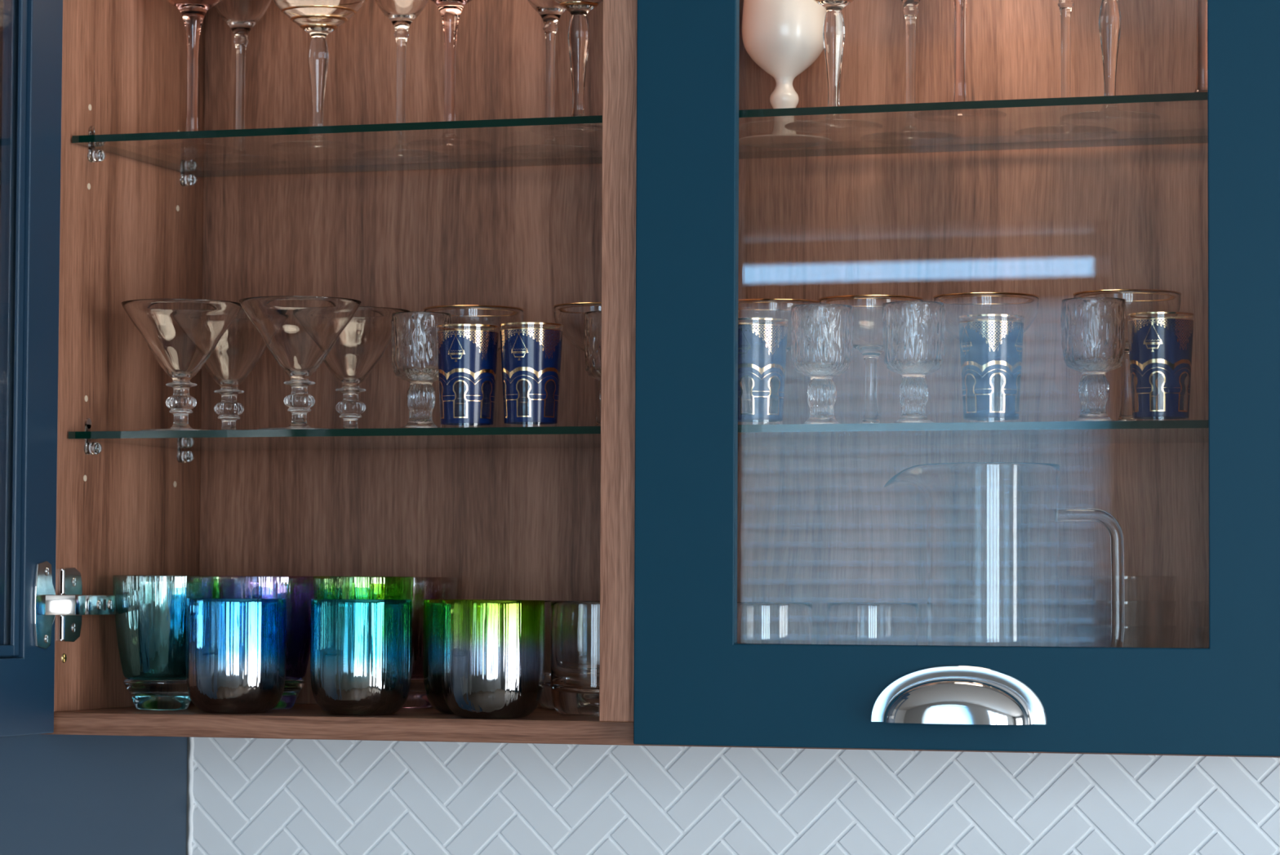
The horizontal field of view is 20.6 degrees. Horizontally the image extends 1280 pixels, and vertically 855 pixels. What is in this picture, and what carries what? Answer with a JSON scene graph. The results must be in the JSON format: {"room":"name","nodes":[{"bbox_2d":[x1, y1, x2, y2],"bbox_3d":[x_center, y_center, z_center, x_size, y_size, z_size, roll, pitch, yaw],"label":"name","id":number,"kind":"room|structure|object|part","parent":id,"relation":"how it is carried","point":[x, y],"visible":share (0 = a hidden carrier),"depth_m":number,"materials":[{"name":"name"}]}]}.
{"room":"kitchen","nodes":[
{"label":"kitchen","id":0,"kind":"room"},
{"bbox_2d":[186,736,1279,854],"bbox_3d":[0.614,0.403,2.971,6.300,2.520,0.206,-1,-3,18],"label":"wall","id":1,"kind":"structure","parent":0,"point":[246,796],"depth_m":3.05,"materials":[{"name":"white tile"}]},
{"bbox_2d":[0,0,1279,757],"bbox_3d":[-0.031,-0.125,2.661,1.055,0.736,0.820,-1,-3,18],"label":"upper cabinet","id":2,"kind":"object","parent":1,"relation":"attached to","point":[670,523],"visible":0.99,"depth_m":2.95,"materials":[{"name":"brown wood"}]},
{"bbox_3d":[-0.567,-0.125,2.670,0.022,0.728,0.510,-1,-3,18],"label":"door","id":3,"kind":"part","parent":2,"relation":"part of","materials":[{"name":"blue paint"}]},
{"bbox_3d":[-0.486,0.145,2.876,0.002,0.072,0.036,-1,-3,18],"label":"cup plate","id":4,"kind":"part","parent":2,"relation":"part of","materials":[{"name":"silver metal"}]},
{"bbox_3d":[-0.468,0.148,2.950,0.005,0.062,0.069,-1,-3,18],"label":"mounting plate","id":5,"kind":"part","parent":2,"relation":"part of","materials":[{"name":"silver metal"}]},
{"bbox_3d":[-0.445,-0.108,3.068,0.018,0.700,0.297,-1,-3,18],"label":"panel","id":6,"kind":"part","parent":2,"relation":"part of","materials":[{"name":"brown wood"}]},
{"bbox_2d":[112,574,213,710],"bbox_3d":[-0.404,0.182,2.982,0.085,0.113,0.085,1,-3,-10],"label":"tumbler","id":7,"kind":"object","parent":2,"relation":"on","point":[155,674],"visible":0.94,"depth_m":2.96,"materials":[{"name":"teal glass"}]},
{"bbox_2d":[174,575,271,684],"bbox_3d":[-0.370,0.188,3.119,0.085,0.113,0.085,-1,-3,22],"label":"tumbler","id":8,"kind":"object","parent":2,"relation":"on","point":[247,625],"visible":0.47,"depth_m":3.09,"materials":[{"name":"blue glass"}]},
{"bbox_2d":[185,598,286,712],"bbox_3d":[-0.334,0.189,2.915,0.083,0.094,0.083,2,-3,-39],"label":"tumbler","id":9,"kind":"object","parent":2,"relation":"on","point":[218,697],"visible":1,"depth_m":2.88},
{"bbox_2d":[217,575,318,709],"bbox_3d":[-0.319,0.184,3.015,0.085,0.113,0.085,1,-3,-10],"label":"tumbler","id":10,"kind":"object","parent":2,"relation":"on","point":[263,664],"visible":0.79,"depth_m":2.99,"materials":[{"name":"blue glass"}]},
{"bbox_2d":[68,426,600,450],"bbox_3d":[-0.212,0.010,2.982,0.471,0.006,0.254,-1,-3,18],"label":"glass shelf","id":11,"kind":"object","parent":2,"relation":"attached to","point":[554,436],"visible":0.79,"depth_m":2.92,"materials":[{"name":"teal"}]},
{"bbox_2d":[121,298,242,431],"bbox_3d":[-0.384,-0.050,2.950,0.101,0.108,0.101,-2,-3,38],"label":"martini glass","id":12,"kind":"object","parent":11,"relation":"on","point":[181,335],"visible":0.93,"depth_m":2.93,"materials":[{"name":"clear glass"}]},
{"bbox_3d":[-0.384,-0.024,2.949,0.026,0.029,0.026,-1,-3,18],"label":"stem","id":13,"kind":"part","parent":12,"relation":"part of","materials":[{"name":"clear glass"}]},
{"bbox_2d":[121,298,242,381],"bbox_3d":[-0.384,-0.071,2.951,0.101,0.065,0.101,-1,-3,18],"label":"bowl","id":14,"kind":"object","parent":12,"relation":"on","point":[181,335],"depth_m":2.92,"materials":[{"name":"clear glass"}]},
{"bbox_2d":[203,308,266,430],"bbox_3d":[-0.355,-0.045,3.050,0.101,0.108,0.101,0,-3,1],"label":"martini glass","id":15,"kind":"object","parent":11,"relation":"on","point":[242,346],"visible":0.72,"depth_m":3.03,"materials":[{"name":"clear glass"}]},
{"bbox_3d":[-0.355,-0.019,3.049,0.026,0.029,0.026,0,-3,6],"label":"stem","id":16,"kind":"part","parent":15,"relation":"part of","materials":[{"name":"clear glass"}]},
{"bbox_2d":[203,308,266,387],"bbox_3d":[-0.355,-0.066,3.051,0.101,0.065,0.101,0,-3,6],"label":"bowl","id":17,"kind":"object","parent":15,"relation":"on","point":[242,346],"depth_m":3.03,"materials":[{"name":"clear glass"}]},
{"bbox_2d":[239,295,361,429],"bbox_3d":[-0.282,-0.051,2.918,0.101,0.108,0.101,3,-4,-42],"label":"martini glass","id":18,"kind":"object","parent":11,"relation":"on","point":[300,333],"visible":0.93,"depth_m":2.89,"materials":[{"name":"clear glass"}]},
{"bbox_3d":[-0.282,-0.025,2.916,0.026,0.029,0.026,0,-3,12],"label":"stem","id":19,"kind":"part","parent":18,"relation":"part of","materials":[{"name":"clear glass"}]},
{"bbox_2d":[239,295,361,379],"bbox_3d":[-0.282,-0.072,2.919,0.101,0.065,0.101,0,-3,12],"label":"bowl","id":20,"kind":"object","parent":18,"relation":"on","point":[300,332],"depth_m":2.89,"materials":[{"name":"clear glass"}]},
{"bbox_2d":[323,306,410,428],"bbox_3d":[-0.248,-0.046,3.019,0.101,0.108,0.101,-1,-3,17],"label":"martini glass","id":21,"kind":"object","parent":11,"relation":"on","point":[361,345],"visible":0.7,"depth_m":3.00,"materials":[{"name":"clear glass"}]},
{"bbox_3d":[-0.248,-0.020,3.018,0.026,0.029,0.026,0,-3,1],"label":"stem","id":22,"kind":"part","parent":21,"relation":"part of","materials":[{"name":"clear glass"}]},
{"bbox_2d":[323,306,410,386],"bbox_3d":[-0.247,-0.067,3.020,0.101,0.065,0.101,0,-3,1],"label":"bowl","id":23,"kind":"object","parent":21,"relation":"on","point":[363,342],"depth_m":2.99,"materials":[{"name":"clear glass"}]},
{"bbox_2d":[391,311,452,427],"bbox_3d":[-0.181,-0.045,2.919,0.054,0.098,0.054,0,-3,14],"label":"goblet","id":24,"kind":"object","parent":11,"relation":"on","point":[413,334],"visible":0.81,"depth_m":2.90,"materials":[{"name":"clear glass"}]},
{"bbox_3d":[-0.181,-0.020,2.918,0.024,0.030,0.023,-1,-3,18],"label":"stem","id":25,"kind":"part","parent":24,"relation":"part of","materials":[{"name":"clear glass"}]},
{"bbox_2d":[391,311,452,385],"bbox_3d":[-0.181,-0.065,2.920,0.050,0.059,0.050,-1,-3,18],"label":"bowl","id":26,"kind":"object","parent":24,"relation":"on","point":[413,334],"depth_m":2.90,"materials":[{"name":"clear glass"}]},
{"bbox_2d":[435,323,498,425],"bbox_3d":[-0.141,-0.041,2.869,0.051,0.084,0.051,1,-3,-11],"label":"tea glass","id":27,"kind":"object","parent":11,"relation":"on","point":[467,358],"visible":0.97,"depth_m":2.85,"materials":[{"name":"blue"}]},
{"bbox_2d":[423,304,524,427],"bbox_3d":[-0.144,-0.046,3.038,0.087,0.112,0.087,1,-3,-11],"label":"wine glass","id":28,"kind":"object","parent":11,"relation":"on","point":[495,315],"visible":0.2,"depth_m":3.00,"materials":[{"name":"clear glass"}]},
{"bbox_2d":[423,306,524,351],"bbox_3d":[-0.143,-0.078,3.040,0.086,0.046,0.086,-1,-3,18],"label":"bowl","id":29,"kind":"object","parent":28,"relation":"on","point":[495,316],"depth_m":3.00,"materials":[{"name":"clear glass"}]},
{"bbox_2d":[499,321,563,426],"bbox_3d":[-0.088,-0.041,2.847,0.051,0.084,0.051,3,-4,-44],"label":"tea glass","id":30,"kind":"object","parent":11,"relation":"on","point":[531,357],"visible":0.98,"depth_m":2.83,"materials":[{"name":"blue"}]},
{"bbox_2d":[552,302,601,426],"bbox_3d":[-0.031,-0.048,3.002,0.087,0.112,0.087,0,-3,5],"label":"wine glass","id":31,"kind":"object","parent":11,"relation":"on","point":[571,315],"visible":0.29,"depth_m":2.98,"materials":[{"name":"clear glass"}]},
{"bbox_2d":[553,303,601,351],"bbox_3d":[-0.031,-0.080,3.004,0.086,0.046,0.086,1,-3,-11],"label":"bowl","id":32,"kind":"object","parent":31,"relation":"on","point":[571,316],"depth_m":2.98,"materials":[{"name":"clear glass"}]},
{"bbox_2d":[583,311,601,426],"bbox_3d":[-0.021,-0.045,2.899,0.054,0.098,0.054,1,-3,-13],"label":"goblet","id":33,"kind":"object","parent":11,"relation":"on","point":[593,319],"visible":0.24,"depth_m":2.88,"materials":[{"name":"clear glass"}]},
{"bbox_2d":[583,311,601,380],"bbox_3d":[-0.021,-0.065,2.900,0.050,0.059,0.050,1,-3,-7],"label":"bowl","id":34,"kind":"object","parent":33,"relation":"on","point":[593,319],"depth_m":2.88,"materials":[{"name":"clear glass"}]},
{"bbox_2d":[71,115,602,177],"bbox_3d":[-0.211,-0.237,2.994,0.471,0.006,0.254,-1,-3,18],"label":"glass shelf","id":35,"kind":"object","parent":2,"relation":"attached to","point":[559,140],"visible":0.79,"depth_m":2.96,"materials":[{"name":"teal"}]},
{"bbox_2d":[166,0,221,131],"bbox_3d":[-0.386,-0.337,3.040,0.076,0.195,0.076,-1,-3,18],"label":"wine glass","id":36,"kind":"object","parent":35,"relation":"on","point":[193,12],"visible":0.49,"depth_m":3.04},
{"bbox_3d":[-0.386,-0.301,3.039,0.019,0.106,0.019,-1,-3,18],"label":"stem","id":37,"kind":"part","parent":36,"relation":"part of","materials":[{"name":"clear glass"}]},
{"bbox_2d":[166,0,221,16],"bbox_3d":[-0.385,-0.394,3.043,0.076,0.080,0.076,-1,-3,18],"label":"bowl","id":38,"kind":"object","parent":36,"relation":"on","point":[186,7],"depth_m":3.03,"materials":[{"name":"clear glass"}]},
{"bbox_2d":[214,0,271,129],"bbox_3d":[-0.354,-0.339,3.125,0.084,0.208,0.084,1,-3,-11],"label":"wine glass","id":39,"kind":"object","parent":35,"relation":"on","point":[241,15],"visible":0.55,"depth_m":3.12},
{"bbox_3d":[-0.354,-0.297,3.123,0.014,0.105,0.014,-1,-3,18],"label":"stem","id":40,"kind":"part","parent":39,"relation":"part of","materials":[{"name":"clear glass"}]},
{"bbox_2d":[214,0,271,33],"bbox_3d":[-0.354,-0.396,3.128,0.074,0.094,0.074,-1,-3,18],"label":"bowl","id":41,"kind":"object","parent":39,"relation":"on","point":[241,15],"depth_m":3.11,"materials":[{"name":"clear glass"}]},
{"bbox_2d":[272,0,367,126],"bbox_3d":[-0.276,-0.320,3.024,0.095,0.161,0.095,0,-3,12],"label":"martini glass","id":42,"kind":"object","parent":35,"relation":"on","point":[318,18],"visible":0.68,"depth_m":3.02,"materials":[{"name":"clear glass"}]},
{"bbox_3d":[-0.276,-0.291,3.023,0.018,0.086,0.018,0,-3,12],"label":"stem","id":43,"kind":"part","parent":42,"relation":"part of","materials":[{"name":"clear glass"}]},
{"bbox_2d":[272,0,365,37],"bbox_3d":[-0.276,-0.367,3.026,0.095,0.066,0.095,0,-3,12],"label":"bowl","id":44,"kind":"object","parent":42,"relation":"on","point":[318,18],"depth_m":3.01,"materials":[{"name":"clear glass"}]},
{"bbox_2d":[374,0,429,123],"bbox_3d":[-0.209,-0.340,3.084,0.084,0.208,0.084,3,-4,-43],"label":"wine glass","id":45,"kind":"object","parent":35,"relation":"on","point":[402,13],"visible":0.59,"depth_m":3.08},
{"bbox_3d":[-0.209,-0.298,3.082,0.014,0.105,0.014,-1,-3,18],"label":"stem","id":46,"kind":"part","parent":45,"relation":"part of","materials":[{"name":"clear glass"}]},
{"bbox_2d":[374,0,429,26],"bbox_3d":[-0.208,-0.397,3.086,0.074,0.094,0.074,-1,-3,18],"label":"bowl","id":47,"kind":"object","parent":45,"relation":"on","point":[402,13],"depth_m":3.07,"materials":[{"name":"clear glass"}]},
{"bbox_2d":[430,0,471,121],"bbox_3d":[-0.162,-0.337,3.006,0.076,0.195,0.076,-1,-3,18],"label":"wine glass","id":48,"kind":"object","parent":35,"relation":"on","point":[450,11],"visible":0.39,"depth_m":3.00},
{"bbox_3d":[-0.162,-0.302,3.005,0.019,0.106,0.019,-1,-3,18],"label":"stem","id":49,"kind":"part","parent":48,"relation":"part of","materials":[{"name":"clear glass"}]},
{"bbox_2d":[430,0,471,11],"bbox_3d":[-0.162,-0.395,3.009,0.076,0.080,0.076,-1,-3,18],"label":"bowl","id":50,"kind":"object","parent":48,"relation":"on","point":[442,5],"depth_m":3.00,"materials":[{"name":"clear glass"}]},
{"bbox_2d":[527,0,566,117],"bbox_3d":[-0.077,-0.341,3.045,0.084,0.208,0.084,1,-3,-11],"label":"wine glass","id":51,"kind":"object","parent":35,"relation":"on","point":[549,11],"visible":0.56,"depth_m":3.04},
{"bbox_2d":[527,0,566,20],"bbox_3d":[-0.077,-0.398,3.047,0.074,0.094,0.074,-1,-3,18],"label":"bowl","id":52,"kind":"object","parent":51,"relation":"on","point":[548,10],"depth_m":3.04,"materials":[{"name":"clear glass"}]},
{"bbox_3d":[-0.077,-0.299,3.043,0.014,0.105,0.014,-1,-3,18],"label":"stem","id":53,"kind":"part","parent":51,"relation":"part of","materials":[{"name":"clear glass"}]},
{"bbox_2d":[552,0,603,116],"bbox_3d":[-0.051,-0.324,2.902,0.095,0.161,0.095,0,-3,1],"label":"martini glass","id":54,"kind":"object","parent":35,"relation":"on","point":[578,35],"visible":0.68,"depth_m":2.90,"materials":[{"name":"clear glass"}]},
{"bbox_3d":[-0.051,-0.296,2.901,0.018,0.086,0.018,0,-3,1],"label":"stem","id":55,"kind":"part","parent":54,"relation":"part of","materials":[{"name":"clear glass"}]},
{"bbox_2d":[553,0,603,15],"bbox_3d":[-0.050,-0.372,2.904,0.095,0.066,0.095,0,-3,1],"label":"bowl","id":56,"kind":"object","parent":54,"relation":"on","point":[575,7],"depth_m":2.89,"materials":[{"name":"clear glass"}]},
{"bbox_2d":[310,598,412,715],"bbox_3d":[-0.228,0.187,2.881,0.083,0.094,0.083,1,-3,-7],"label":"tumbler","id":57,"kind":"object","parent":2,"relation":"on","point":[332,699],"visible":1,"depth_m":2.85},
{"bbox_2d":[313,575,413,687],"bbox_3d":[-0.234,0.182,2.977,0.085,0.113,0.085,3,-4,-45],"label":"tumbler","id":58,"kind":"object","parent":2,"relation":"on","point":[364,647],"visible":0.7,"depth_m":2.95,"materials":[{"name":"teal glass"}]},
{"bbox_2d":[360,576,457,707],"bbox_3d":[-0.202,0.187,3.066,0.085,0.113,0.085,1,-3,-10],"label":"tumbler","id":59,"kind":"object","parent":2,"relation":"on","point":[417,698],"visible":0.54,"depth_m":3.04,"materials":[{"name":"clear glass"}]},
{"bbox_2d":[422,599,523,713],"bbox_3d":[-0.139,0.190,2.923,0.083,0.094,0.083,-1,-3,27],"label":"tumbler","id":60,"kind":"object","parent":2,"relation":"on","point":[433,684],"visible":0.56,"depth_m":2.90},
{"bbox_2d":[441,599,544,718],"bbox_3d":[-0.118,0.185,2.828,0.083,0.094,0.083,-1,-3,18],"label":"tumbler","id":61,"kind":"object","parent":2,"relation":"on","point":[480,695],"visible":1,"depth_m":2.80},
{"bbox_2d":[535,600,565,710],"bbox_3d":[-0.052,0.195,3.018,0.075,0.093,0.075,1,-3,-17],"label":"clear tumbler","id":62,"kind":"object","parent":2,"relation":"on","point":[546,700],"visible":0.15,"depth_m":3.00,"materials":[{"name":"clear glass"}]},
{"bbox_2d":[550,600,599,715],"bbox_3d":[-0.036,0.189,2.893,0.075,0.093,0.075,-1,-3,18],"label":"clear tumbler","id":63,"kind":"object","parent":2,"relation":"on","point":[575,625],"visible":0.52,"depth_m":2.86,"materials":[{"name":"clear glass"}]},
{"bbox_3d":[0.047,0.246,2.893,1.055,0.018,0.297,-1,-3,18],"label":"panel","id":64,"kind":"part","parent":2,"relation":"part of","materials":[{"name":"brown wood"}]},
{"bbox_2d":[737,601,812,644],"bbox_3d":[0.102,0.188,2.848,0.075,0.093,0.075,2,-3,-39],"label":"clear tumbler","id":65,"kind":"object","parent":2,"relation":"on","point":[757,622],"visible":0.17,"depth_m":2.81,"materials":[{"name":"clear glass"}]},
{"bbox_2d":[826,602,918,644],"bbox_3d":[0.190,0.190,2.883,0.075,0.093,0.075,0,-3,10],"label":"clear tumbler","id":66,"kind":"object","parent":2,"relation":"on","point":[847,623],"visible":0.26,"depth_m":2.85,"materials":[{"name":"clear glass"}]},
{"bbox_3d":[0.251,-0.120,2.677,0.526,0.728,0.022,-1,-3,18],"label":"door","id":67,"kind":"part","parent":2,"relation":"part of","materials":[{"name":"blue paint"}]},
{"bbox_3d":[0.236,0.200,2.642,0.136,0.043,0.025,-1,-3,18],"label":"handle","id":68,"kind":"part","parent":2,"relation":"part of","materials":[{"name":"silver metal"}]},
{"bbox_2d":[738,92,1207,159],"bbox_3d":[0.288,-0.242,2.834,0.513,0.006,0.254,-1,-3,18],"label":"glass shelf","id":69,"kind":"object","parent":2,"relation":"attached to","point":[1068,122],"visible":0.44,"depth_m":2.81,"materials":[{"name":"teal"}]},
{"bbox_2d":[742,0,826,108],"bbox_3d":[0.122,-0.316,2.969,0.080,0.151,0.080,-2,-3,35],"label":"vase","id":70,"kind":"object","parent":69,"relation":"on","point":[784,37],"visible":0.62,"depth_m":2.94,"materials":[{"name":"white"}]},
{"bbox_3d":[0.121,-0.279,2.967,0.024,0.030,0.024,-1,-3,18],"label":"stem","id":71,"kind":"part","parent":70,"relation":"part of","materials":[{"name":"white"}]},
{"bbox_2d":[813,0,853,106],"bbox_3d":[0.158,-0.325,2.874,0.095,0.161,0.095,0,-3,6],"label":"martini glass","id":72,"kind":"object","parent":69,"relation":"on","point":[833,28],"visible":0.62,"depth_m":2.87,"materials":[{"name":"clear glass"}]},
{"bbox_3d":[0.158,-0.296,2.873,0.018,0.086,0.018,0,-3,6],"label":"stem","id":73,"kind":"part","parent":72,"relation":"part of","materials":[{"name":"clear glass"}]},
{"bbox_2d":[817,0,849,11],"bbox_3d":[0.158,-0.372,2.876,0.095,0.066,0.095,0,-3,6],"label":"bowl","id":74,"kind":"object","parent":72,"relation":"on","point":[828,5],"depth_m":2.87,"materials":[{"name":"clear glass"}]},
{"bbox_2d":[901,0,919,103],"bbox_3d":[0.226,-0.344,2.947,0.084,0.208,0.084,1,-3,-11],"label":"wine glass","id":75,"kind":"object","parent":69,"relation":"on","point":[910,11],"visible":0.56,"depth_m":2.94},
{"bbox_2d":[901,0,919,3],"bbox_3d":[0.227,-0.401,2.950,0.074,0.094,0.074,-1,-3,18],"label":"bowl","id":76,"kind":"object","parent":75,"relation":"on","point":[903,1],"depth_m":2.94,"materials":[{"name":"clear glass"}]},
{"bbox_2d":[953,0,966,102],"bbox_3d":[0.255,-0.345,2.804,0.076,0.195,0.076,-1,-3,18],"label":"wine glass","id":77,"kind":"object","parent":69,"relation":"on","point":[960,6],"visible":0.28,"depth_m":2.80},
{"bbox_2d":[1057,0,1073,97],"bbox_3d":[0.351,-0.346,2.908,0.084,0.208,0.084,3,-4,-43],"label":"wine glass","id":78,"kind":"object","parent":69,"relation":"on","point":[1065,6],"visible":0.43,"depth_m":2.90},
{"bbox_2d":[1098,0,1120,104],"bbox_3d":[0.375,-0.326,2.816,0.095,0.161,0.095,0,-3,-2],"label":"martini glass","id":79,"kind":"object","parent":69,"relation":"on","point":[1109,15],"visible":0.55,"depth_m":2.81,"materials":[{"name":"clear glass"}]},
{"bbox_2d":[1154,0,1207,103],"bbox_3d":[0.434,-0.348,2.723,0.076,0.195,0.076,-1,-3,18],"label":"wine glass","id":80,"kind":"object","parent":69,"relation":"on","point":[1201,5],"visible":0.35,"depth_m":2.72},
{"bbox_3d":[0.434,-0.312,2.722,0.019,0.106,0.019,-1,-3,18],"label":"stem","id":81,"kind":"part","parent":80,"relation":"part of","materials":[{"name":"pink glass"}]},
{"bbox_2d":[737,419,1208,446],"bbox_3d":[0.287,0.005,2.822,0.513,0.006,0.254,-1,-3,18],"label":"glass shelf","id":82,"kind":"object","parent":2,"relation":"attached to","point":[1197,430],"visible":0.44,"depth_m":2.76,"materials":[{"name":"teal"}]},
{"bbox_2d":[737,316,788,424],"bbox_3d":[0.092,-0.043,2.789,0.051,0.084,0.051,0,-3,3],"label":"tea glass","id":83,"kind":"object","parent":82,"relation":"on","point":[762,345],"visible":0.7,"depth_m":2.77,"materials":[{"name":"blue"}]},
{"bbox_2d":[737,297,818,424],"bbox_3d":[0.111,-0.049,2.957,0.087,0.112,0.087,0,-3,2],"label":"wine glass","id":84,"kind":"object","parent":82,"relation":"on","point":[771,308],"visible":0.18,"depth_m":2.92,"materials":[{"name":"clear glass"}]},
{"bbox_3d":[0.111,-0.030,2.956,0.015,0.055,0.015,2,-3,-39],"label":"stem","id":85,"kind":"part","parent":84,"relation":"part of","materials":[{"name":"glass"}]},
{"bbox_2d":[737,300,818,352],"bbox_3d":[0.111,-0.081,2.958,0.086,0.046,0.086,2,-3,-39],"label":"bowl","id":86,"kind":"object","parent":84,"relation":"on","point":[746,308],"depth_m":2.92,"materials":[{"name":"clear glass"}]},
{"bbox_2d":[790,303,853,423],"bbox_3d":[0.145,-0.048,2.822,0.054,0.098,0.054,0,-3,14],"label":"goblet","id":87,"kind":"object","parent":82,"relation":"on","point":[822,344],"visible":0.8,"depth_m":2.81,"materials":[{"name":"clear glass"}]},
{"bbox_3d":[0.145,-0.023,2.822,0.024,0.030,0.023,2,-3,-39],"label":"stem","id":88,"kind":"part","parent":87,"relation":"part of","materials":[{"name":"clear glass"}]},
{"bbox_2d":[790,303,853,379],"bbox_3d":[0.145,-0.068,2.823,0.050,0.059,0.050,2,-3,-39],"label":"bowl","id":89,"kind":"object","parent":87,"relation":"on","point":[822,344],"depth_m":2.80,"materials":[{"name":"clear glass"}]},
{"bbox_2d":[818,294,924,423],"bbox_3d":[0.191,-0.051,2.915,0.087,0.112,0.087,1,-3,-19],"label":"wine glass","id":90,"kind":"object","parent":82,"relation":"on","point":[868,322],"visible":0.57,"depth_m":2.89,"materials":[{"name":"clear glass"}]},
{"bbox_3d":[0.191,-0.032,2.914,0.015,0.055,0.015,1,-3,-22],"label":"stem","id":91,"kind":"part","parent":90,"relation":"part of","materials":[{"name":"clear glass"}]},
{"bbox_2d":[818,296,923,355],"bbox_3d":[0.191,-0.083,2.917,0.086,0.046,0.086,1,-3,-22],"label":"bowl","id":92,"kind":"object","parent":90,"relation":"on","point":[868,322],"depth_m":2.88,"materials":[{"name":"clear glass"}]},
{"bbox_2d":[881,301,945,422],"bbox_3d":[0.217,-0.049,2.791,0.054,0.098,0.054,-2,-3,34],"label":"goblet","id":93,"kind":"object","parent":82,"relation":"on","point":[913,331],"visible":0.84,"depth_m":2.77,"materials":[{"name":"clear glass"}]},
{"bbox_3d":[0.216,-0.024,2.790,0.023,0.030,0.024,2,-3,-30],"label":"stem","id":94,"kind":"part","parent":93,"relation":"part of","materials":[{"name":"clear glass"}]},
{"bbox_2d":[881,301,945,377],"bbox_3d":[0.217,-0.069,2.792,0.050,0.059,0.050,2,-3,-30],"label":"bowl","id":95,"kind":"object","parent":93,"relation":"on","point":[913,331],"depth_m":2.77,"materials":[{"name":"clear glass"}]},
{"bbox_2d":[933,292,1039,422],"bbox_3d":[0.283,-0.051,2.886,0.087,0.112,0.087,-1,-3,24],"label":"wine glass","id":96,"kind":"object","parent":82,"relation":"on","point":[957,304],"visible":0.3,"depth_m":2.85,"materials":[{"name":"clear glass"}]},
{"bbox_2d":[933,293,1039,340],"bbox_3d":[0.284,-0.083,2.887,0.086,0.046,0.086,-1,-3,28],"label":"bowl","id":97,"kind":"object","parent":96,"relation":"on","point":[1027,305],"depth_m":2.85,"materials":[{"name":"clear glass"}]},
{"bbox_2d":[958,313,1024,421],"bbox_3d":[0.273,-0.044,2.741,0.051,0.084,0.051,-1,-3,33],"label":"tea glass","id":98,"kind":"object","parent":82,"relation":"on","point":[991,350],"visible":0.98,"depth_m":2.72,"materials":[{"name":"blue"}]},
{"bbox_2d":[1060,297,1126,421],"bbox_3d":[0.354,-0.051,2.748,0.054,0.098,0.054,-2,-4,42],"label":"goblet","id":99,"kind":"object","parent":82,"relation":"on","point":[1093,343],"visible":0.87,"depth_m":2.73,"materials":[{"name":"clear glass"}]},
{"bbox_3d":[0.354,-0.026,2.746,0.024,0.030,0.023,2,-3,-31],"label":"stem","id":100,"kind":"part","parent":99,"relation":"part of","materials":[{"name":"clear glass"}]},
{"bbox_2d":[1060,297,1126,375],"bbox_3d":[0.354,-0.070,2.748,0.050,0.059,0.050,2,-3,-31],"label":"bowl","id":101,"kind":"object","parent":99,"relation":"on","point":[1093,343],"depth_m":2.73,"materials":[{"name":"clear glass"}]},
{"bbox_2d":[1073,288,1181,420],"bbox_3d":[0.394,-0.052,2.850,0.087,0.112,0.087,2,-3,-36],"label":"cocktail glass","id":102,"kind":"object","parent":82,"relation":"on","point":[1139,300],"visible":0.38,"depth_m":2.82,"materials":[{"name":"clear glass"}]},
{"bbox_3d":[0.394,-0.034,2.849,0.015,0.055,0.015,1,-3,-7],"label":"stem","id":103,"kind":"part","parent":102,"relation":"part of","materials":[{"name":"clear glass"}]},
{"bbox_2d":[1073,290,1181,351],"bbox_3d":[0.394,-0.085,2.852,0.086,0.046,0.086,1,-3,-7],"label":"bowl","id":104,"kind":"object","parent":102,"relation":"on","point":[1139,301],"depth_m":2.81,"materials":[{"name":"clear glass"}]},
{"bbox_2d":[1126,311,1194,420],"bbox_3d":[0.401,-0.045,2.711,0.052,0.084,0.052,-1,-3,23],"label":"tea glass","id":105,"kind":"object","parent":82,"relation":"on","point":[1159,346],"visible":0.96,"depth_m":2.69,"materials":[{"name":"blue"}]},
{"bbox_2d":[884,462,1124,647],"bbox_3d":[0.286,0.132,2.809,0.106,0.204,0.173,3,-4,-44],"label":"glass jug","id":106,"kind":"object","parent":2,"relation":"on","point":[993,527],"visible":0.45,"depth_m":2.77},
{"bbox_3d":[0.356,0.135,2.790,0.055,0.142,0.010,-1,-3,18],"label":"handle","id":107,"kind":"part","parent":106,"relation":"part of","materials":[{"name":"clear glass"}]},
{"bbox_2d":[1067,624,1176,647],"bbox_3d":[0.389,0.198,2.845,0.087,0.076,0.087,-1,-3,18],"label":"glass","id":108,"kind":"object","parent":2,"relation":"on","point":[1068,624],"visible":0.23,"depth_m":2.84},
{"bbox_2d":[1067,600,1176,647],"bbox_3d":[0.389,0.178,2.846,0.087,0.076,0.087,-1,-3,18],"label":"glass","id":109,"kind":"object","parent":108,"relation":"in","point":[1068,600],"visible":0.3,"depth_m":2.85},
{"bbox_2d":[1067,575,1176,647],"bbox_3d":[0.389,0.158,2.847,0.087,0.076,0.087,-1,-3,18],"label":"glass","id":110,"kind":"object","parent":109,"relation":"in","point":[1068,575],"visible":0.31,"depth_m":2.85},
{"bbox_2d":[1190,625,1208,647],"bbox_3d":[0.481,0.196,2.800,0.087,0.076,0.087,-1,-3,18],"label":"glass","id":111,"kind":"object","parent":2,"relation":"on","point":[1201,625],"visible":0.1,"depth_m":2.80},
{"bbox_3d":[-0.059,1.612,0.832,6.700,0.100,4.576,-1,-3,18],"label":"floor","id":112,"kind":"structure","parent":0,"visible":0},
{"bbox_2d":[0,0,187,854],"bbox_3d":[-0.793,0.507,2.980,0.603,2.300,0.622,-1,-3,18],"label":"tall cabinet","id":113,"kind":"object","parent":112,"relation":"on","point":[60,793],"visible":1,"depth_m":3.01,"materials":[{"name":"blue paint"}]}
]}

